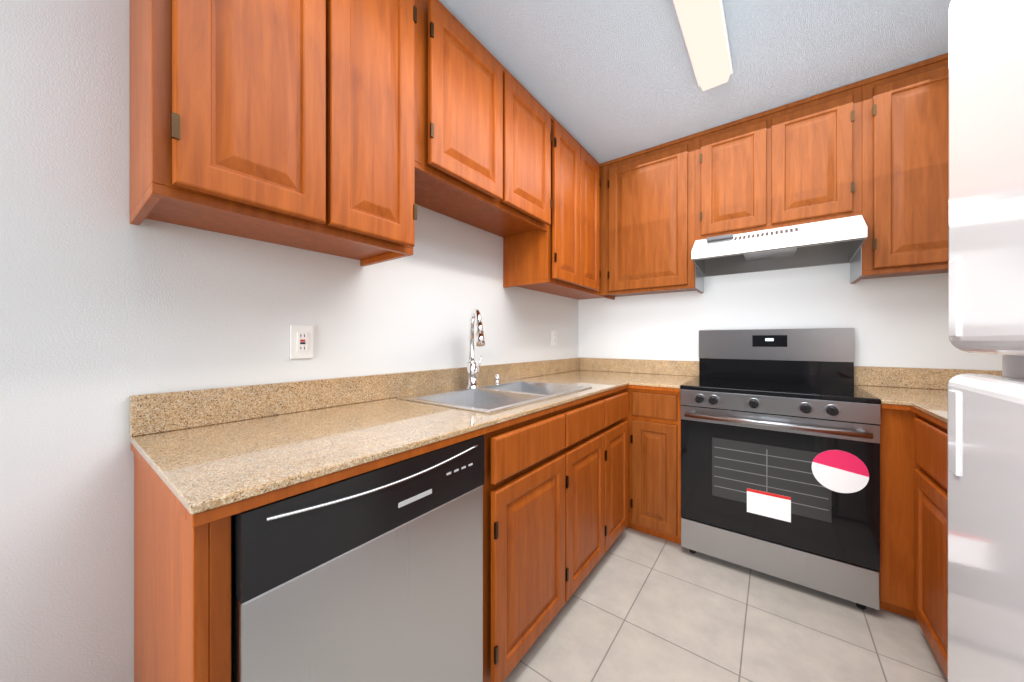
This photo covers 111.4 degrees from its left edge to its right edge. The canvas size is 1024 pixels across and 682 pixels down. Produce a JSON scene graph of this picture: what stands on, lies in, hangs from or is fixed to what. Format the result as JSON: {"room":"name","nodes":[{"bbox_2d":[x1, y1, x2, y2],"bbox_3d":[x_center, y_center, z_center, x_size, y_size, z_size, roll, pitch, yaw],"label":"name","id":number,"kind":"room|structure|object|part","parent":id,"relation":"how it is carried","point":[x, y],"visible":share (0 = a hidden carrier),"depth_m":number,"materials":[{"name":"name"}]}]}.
{"room":"kitchen","nodes":[
{"label":"kitchen","id":0,"kind":"room"},
{"bbox_2d":[0,0,577,681],"bbox_3d":[-0.824,-0.060,1.230,0.120,2.440,4.720,0,0,37],"label":"wall","id":1,"kind":"structure","parent":0,"point":[106,308],"depth_m":0.88,"materials":[{"name":"white paint"}]},
{"bbox_2d":[129,0,336,246],"bbox_3d":[-0.746,-0.802,0.932,0.358,0.954,0.336,0,0,37],"label":"upper cabinet","id":2,"kind":"object","parent":1,"relation":"attached to","point":[233,103],"depth_m":0.82,"materials":[{"name":"brown wood"}]},
{"bbox_3d":[-0.604,-0.774,0.836,0.024,0.902,0.307,0,0,37],"label":"door","id":3,"kind":"part","parent":2,"relation":"part of","materials":[{"name":"brown wood"}]},
{"bbox_2d":[290,325,312,358],"bbox_3d":[-0.739,0.003,1.231,0.010,0.116,0.072,0,0,37],"label":"outlet","id":4,"kind":"object","parent":1,"relation":"attached to","point":[301,341],"visible":1,"depth_m":1.23,"materials":[{"name":"white plastic"}]},
{"bbox_2d":[293,0,428,263],"bbox_3d":[-0.552,-0.802,1.191,0.358,0.954,0.312,0,0,37],"label":"upper cabinet","id":5,"kind":"object","parent":1,"relation":"attached to","point":[356,129],"depth_m":1.10,"materials":[{"name":"brown wood"}]},
{"bbox_3d":[-0.419,-0.774,1.083,0.024,0.902,0.287,0,0,37],"label":"door","id":6,"kind":"part","parent":5,"relation":"part of","materials":[{"name":"brown wood"}]},
{"bbox_2d":[429,0,508,219],"bbox_3d":[-0.318,-0.958,1.504,0.358,0.642,0.469,0,0,37],"label":"upper cabinet","id":7,"kind":"object","parent":1,"relation":"attached to","point":[469,87],"depth_m":1.41,"materials":[{"name":"brown wood"}]},
{"bbox_3d":[-0.171,-0.931,1.415,0.024,0.588,0.417,0,0,37],"label":"door","id":8,"kind":"part","parent":7,"relation":"part of","materials":[{"name":"brown wood"}]},
{"bbox_2d":[459,72,556,239],"bbox_3d":[-0.044,-0.958,1.868,0.358,0.642,0.443,0,0,37],"label":"upper cabinet","id":9,"kind":"object","parent":1,"relation":"attached to","point":[532,206],"depth_m":1.79,"materials":[{"name":"brown wood"}]},
{"bbox_3d":[0.088,-0.931,1.760,0.024,0.588,0.410,0,0,37],"label":"door","id":10,"kind":"part","parent":9,"relation":"part of","materials":[{"name":"brown wood"}]},
{"bbox_2d":[503,121,584,291],"bbox_3d":[0.189,-0.815,2.180,0.358,0.927,0.336,0,0,37],"label":"upper cabinet","id":11,"kind":"object","parent":1,"relation":"attached to","point":[551,260],"depth_m":2.08,"materials":[{"name":"brown wood"}]},
{"bbox_3d":[0.329,-0.788,2.082,0.024,0.873,0.318,0,0,37],"label":"door","id":12,"kind":"part","parent":11,"relation":"part of","materials":[{"name":"brown wood"}]},
{"bbox_2d":[551,330,556,345],"bbox_3d":[0.321,-0.023,2.646,0.009,0.116,0.072,0,0,37],"label":"outlet","id":13,"kind":"object","parent":1,"relation":"attached to","point":[553,337],"visible":1,"depth_m":2.64,"materials":[{"name":"white plastic"}]},
{"bbox_2d":[544,150,600,295],"bbox_3d":[0.381,-0.815,2.436,0.358,0.927,0.304,0,0,37],"label":"upper cabinet","id":14,"kind":"object","parent":1,"relation":"attached to","point":[592,181],"depth_m":2.35,"materials":[{"name":"brown wood"}]},
{"bbox_3d":[0.520,-0.788,2.337,0.024,0.873,0.304,0,0,37],"label":"door","id":15,"kind":"part","parent":14,"relation":"part of","materials":[{"name":"brown wood"}]},
{"bbox_2d":[563,292,614,299],"bbox_3d":[0.592,-0.815,2.717,0.358,0.927,0.398,0,0,37],"label":"upper cabinet","id":16,"kind":"object","parent":1,"relation":"attached to","point":[595,294],"depth_m":2.76,"materials":[{"name":"brown wood"}]},
{"bbox_2d":[439,0,950,163],"bbox_3d":[0.242,-1.330,0.543,3.010,0.100,4.900,0,0,37],"label":"ceiling","id":17,"kind":"structure","parent":0,"point":[601,81],"depth_m":1.56,"materials":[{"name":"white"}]},
{"bbox_2d":[673,0,732,90],"bbox_3d":[0.604,-1.250,1.184,0.146,0.057,1.260,0,0,37],"label":"ceiling light fixture","id":18,"kind":"object","parent":17,"relation":"attached to","point":[703,26],"visible":1,"depth_m":1.43,"materials":[{"name":"white plastic"}]},
{"bbox_2d":[503,527,947,681],"bbox_3d":[0.242,1.210,0.543,3.010,0.100,4.900,0,0,37],"label":"floor","id":19,"kind":"structure","parent":0,"point":[638,606],"depth_m":1.40,"materials":[{"name":"tile"}]},
{"bbox_2d":[231,435,484,681],"bbox_3d":[-0.501,0.723,0.994,0.600,0.874,0.604,0,0,37],"label":"dishwasher","id":20,"kind":"object","parent":19,"relation":"on","point":[375,575],"visible":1,"depth_m":0.76,"materials":[{"name":"silver metal"}]},
{"bbox_2d":[483,407,569,681],"bbox_3d":[-0.181,0.722,1.445,0.648,0.876,0.489,0,0,37],"label":"base cabinet","id":21,"kind":"object","parent":19,"relation":"on","point":[526,488],"depth_m":1.20,"materials":[{"name":"brown wood"}]},
{"bbox_2d":[129,308,645,527],"bbox_3d":[0.053,0.125,1.746,0.660,0.567,2.598,0,0,37],"label":"countertop","id":22,"kind":"structure","parent":21,"relation":"on","point":[206,456],"depth_m":1.01,"materials":[{"name":"stone"}]},
{"bbox_2d":[465,308,499,388],"bbox_3d":[-0.120,0.040,1.788,0.220,0.398,0.360,0,0,37],"label":"faucet","id":23,"kind":"object","parent":22,"relation":"on","point":[472,370],"depth_m":1.78,"materials":[{"name":"silver metal"}]},
{"bbox_2d":[396,379,592,455],"bbox_3d":[-0.036,0.323,1.664,0.524,0.170,0.830,0,0,37],"label":"sink","id":24,"kind":"object","parent":22,"relation":"in","point":[497,397],"depth_m":1.66,"materials":[{"name":"silver metal"}]},
{"bbox_3d":[0.078,0.373,1.266,0.020,0.143,0.454,0,0,37],"label":"drawer","id":25,"kind":"part","parent":21,"relation":"part of","materials":[{"name":"brown wood"}]},
{"bbox_3d":[0.078,0.777,1.263,0.024,0.615,0.458,0,0,37],"label":"door","id":26,"kind":"part","parent":21,"relation":"part of","materials":[{"name":"brown wood"}]},
{"bbox_2d":[570,394,609,596],"bbox_3d":[0.091,0.722,1.807,0.648,0.876,0.418,0,0,37],"label":"base cabinet","id":27,"kind":"object","parent":19,"relation":"on","point":[571,494],"depth_m":1.63,"materials":[{"name":"brown wood"}]},
{"bbox_3d":[0.342,0.373,1.619,0.020,0.143,0.408,0,0,37],"label":"drawer","id":28,"kind":"part","parent":27,"relation":"part of","materials":[{"name":"brown wood"}]},
{"bbox_3d":[0.343,0.777,1.616,0.024,0.615,0.412,0,0,37],"label":"door","id":29,"kind":"part","parent":27,"relation":"part of","materials":[{"name":"brown wood"}]},
{"bbox_2d":[610,388,629,546],"bbox_3d":[0.322,0.722,2.116,0.648,0.876,0.352,0,0,37],"label":"base cabinet","id":30,"kind":"object","parent":19,"relation":"on","point":[619,400],"depth_m":1.96,"materials":[{"name":"brown wood"}]},
{"bbox_3d":[0.575,0.373,1.929,0.020,0.143,0.347,0,0,37],"label":"drawer","id":31,"kind":"part","parent":30,"relation":"part of","materials":[{"name":"brown wood"}]},
{"bbox_3d":[0.575,0.777,1.926,0.024,0.615,0.351,0,0,37],"label":"door","id":32,"kind":"part","parent":30,"relation":"part of","materials":[{"name":"brown wood"}]},
{"bbox_2d":[634,389,681,543],"bbox_3d":[0.992,0.722,2.273,0.315,0.876,0.628,0,0,37],"label":"base cabinet","id":33,"kind":"object","parent":19,"relation":"on","point":[657,414],"depth_m":2.00,"materials":[{"name":"brown wood"}]},
{"bbox_3d":[0.817,0.777,2.022,0.254,0.615,0.024,0,0,37],"label":"door","id":34,"kind":"part","parent":33,"relation":"part of","materials":[{"name":"brown wood"}]},
{"bbox_3d":[0.820,0.373,2.022,0.250,0.143,0.020,0,0,37],"label":"drawer","id":35,"kind":"part","parent":33,"relation":"part of","materials":[{"name":"brown wood"}]},
{"bbox_2d":[633,360,698,391],"bbox_3d":[1.006,0.213,2.250,0.262,0.140,0.648,0,0,37],"label":"countertop","id":36,"kind":"structure","parent":33,"relation":"on","point":[660,375],"depth_m":2.45,"materials":[{"name":"stone"}]},
{"bbox_2d":[680,328,880,609],"bbox_3d":[1.391,0.544,1.901,0.762,1.232,0.685,0,0,37],"label":"range","id":37,"kind":"object","parent":19,"relation":"on","point":[780,453],"visible":1,"depth_m":1.68,"materials":[{"name":"grey"}]},
{"bbox_3d":[1.204,0.388,1.651,0.700,0.025,0.060,0,0,37],"label":"handle","id":38,"kind":"part","parent":37,"relation":"part of","materials":[{"name":"silver metal"}]},
{"bbox_3d":[1.395,1.061,1.906,0.758,0.198,0.569,0,0,37],"label":"drawer","id":39,"kind":"part","parent":37,"relation":"part of","materials":[{"name":"silver metal"}]},
{"bbox_3d":[1.229,0.653,1.685,0.758,0.603,0.028,0,0,37],"label":"door","id":40,"kind":"part","parent":37,"relation":"part of","materials":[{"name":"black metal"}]},
{"bbox_2d":[680,376,880,404],"bbox_3d":[1.397,0.250,1.909,0.762,0.022,0.608,0,0,37],"label":"cooktop","id":41,"kind":"object","parent":37,"relation":"in","point":[832,392],"depth_m":1.76,"materials":[{"name":"black glass"}]},
{"bbox_2d":[879,408,905,615],"bbox_3d":[2.026,0.722,1.511,0.713,0.876,0.608,0,0,37],"label":"base cabinet","id":42,"kind":"object","parent":19,"relation":"on","point":[892,571],"depth_m":1.46,"materials":[{"name":"brown wood"}]},
{"bbox_2d":[854,366,908,409],"bbox_3d":[1.763,0.213,1.690,0.076,0.140,0.637,0,0,37],"label":"countertop","id":43,"kind":"structure","parent":42,"relation":"on","point":[884,383],"depth_m":1.86,"materials":[{"name":"stone"}]},
{"bbox_2d":[906,411,945,675],"bbox_3d":[1.741,0.722,1.060,0.628,0.876,0.455,0,0,37],"label":"base cabinet","id":44,"kind":"object","parent":19,"relation":"on","point":[925,439],"depth_m":1.27,"materials":[{"name":"brown wood"}]},
{"bbox_3d":[1.482,0.391,1.223,0.020,0.178,0.395,0,0,37],"label":"drawer","id":45,"kind":"part","parent":44,"relation":"part of","materials":[{"name":"brown wood"}]},
{"bbox_3d":[1.482,0.795,1.223,0.020,0.580,0.395,0,0,37],"label":"door","id":46,"kind":"part","parent":44,"relation":"part of","materials":[{"name":"brown wood"}]},
{"bbox_2d":[889,367,1003,429],"bbox_3d":[1.738,0.213,1.063,0.636,0.140,1.670,0,0,37],"label":"countertop","id":47,"kind":"structure","parent":44,"relation":"on","point":[924,391],"depth_m":1.68,"materials":[{"name":"stone"}]},
{"bbox_2d":[946,429,947,678],"bbox_3d":[1.486,0.722,0.720,0.628,0.876,0.395,0,0,37],"label":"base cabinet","id":48,"kind":"object","parent":19,"relation":"on","point":[946,429],"depth_m":1.13,"materials":[{"name":"brown wood"}]},
{"bbox_2d":[948,0,1023,681],"bbox_3d":[0.921,0.246,0.144,0.784,1.803,0.755,0,0,37],"label":"refrigerator","id":49,"kind":"object","parent":19,"relation":"on","point":[986,411],"visible":1,"depth_m":0.54,"materials":[{"name":"white metal"}]},
{"bbox_3d":[0.638,-0.317,0.356,0.068,0.677,0.755,0,0,37],"label":"door","id":50,"kind":"part","parent":49,"relation":"part of","materials":[{"name":"white"}]},
{"bbox_3d":[0.638,0.575,0.356,0.068,1.030,0.755,0,0,37],"label":"door","id":51,"kind":"part","parent":49,"relation":"part of","materials":[{"name":"white metal"}]},
{"bbox_2d":[578,263,1001,369],"bbox_3d":[1.568,-0.060,2.312,2.410,2.440,0.120,0,0,37],"label":"wall","id":52,"kind":"structure","parent":0,"point":[900,321],"depth_m":2.12,"materials":[{"name":"white paint"}]},
{"bbox_2d":[599,53,948,296],"bbox_3d":[1.555,-0.800,2.030,2.088,0.956,0.342,0,0,37],"label":"upper cabinet","id":53,"kind":"object","parent":52,"relation":"attached to","point":[873,151],"visible":0.85,"depth_m":1.85,"materials":[{"name":"brown wood"}]},
{"bbox_3d":[0.888,-0.788,2.331,0.512,0.873,0.024,0,0,37],"label":"door","id":54,"kind":"part","parent":53,"relation":"part of","materials":[{"name":"brown wood"}]},
{"bbox_3d":[1.280,-0.935,2.037,0.328,0.580,0.024,0,0,37],"label":"door","id":55,"kind":"part","parent":53,"relation":"part of","materials":[{"name":"brown wood"}]},
{"bbox_3d":[1.561,-0.935,1.827,0.328,0.580,0.024,0,0,37],"label":"door","id":56,"kind":"part","parent":53,"relation":"part of","materials":[{"name":"brown wood"}]},
{"bbox_3d":[1.874,-0.787,1.592,0.327,0.875,0.024,0,0,37],"label":"door","id":57,"kind":"part","parent":53,"relation":"part of","materials":[{"name":"brown wood"}]},
{"bbox_2d":[692,215,866,292],"bbox_3d":[1.477,-0.469,2.007,0.736,0.290,0.473,0,0,37],"label":"range hood","id":58,"kind":"object","parent":52,"relation":"attached to","point":[834,241],"visible":1,"depth_m":1.97,"materials":[{"name":"white metal"}]}
]}

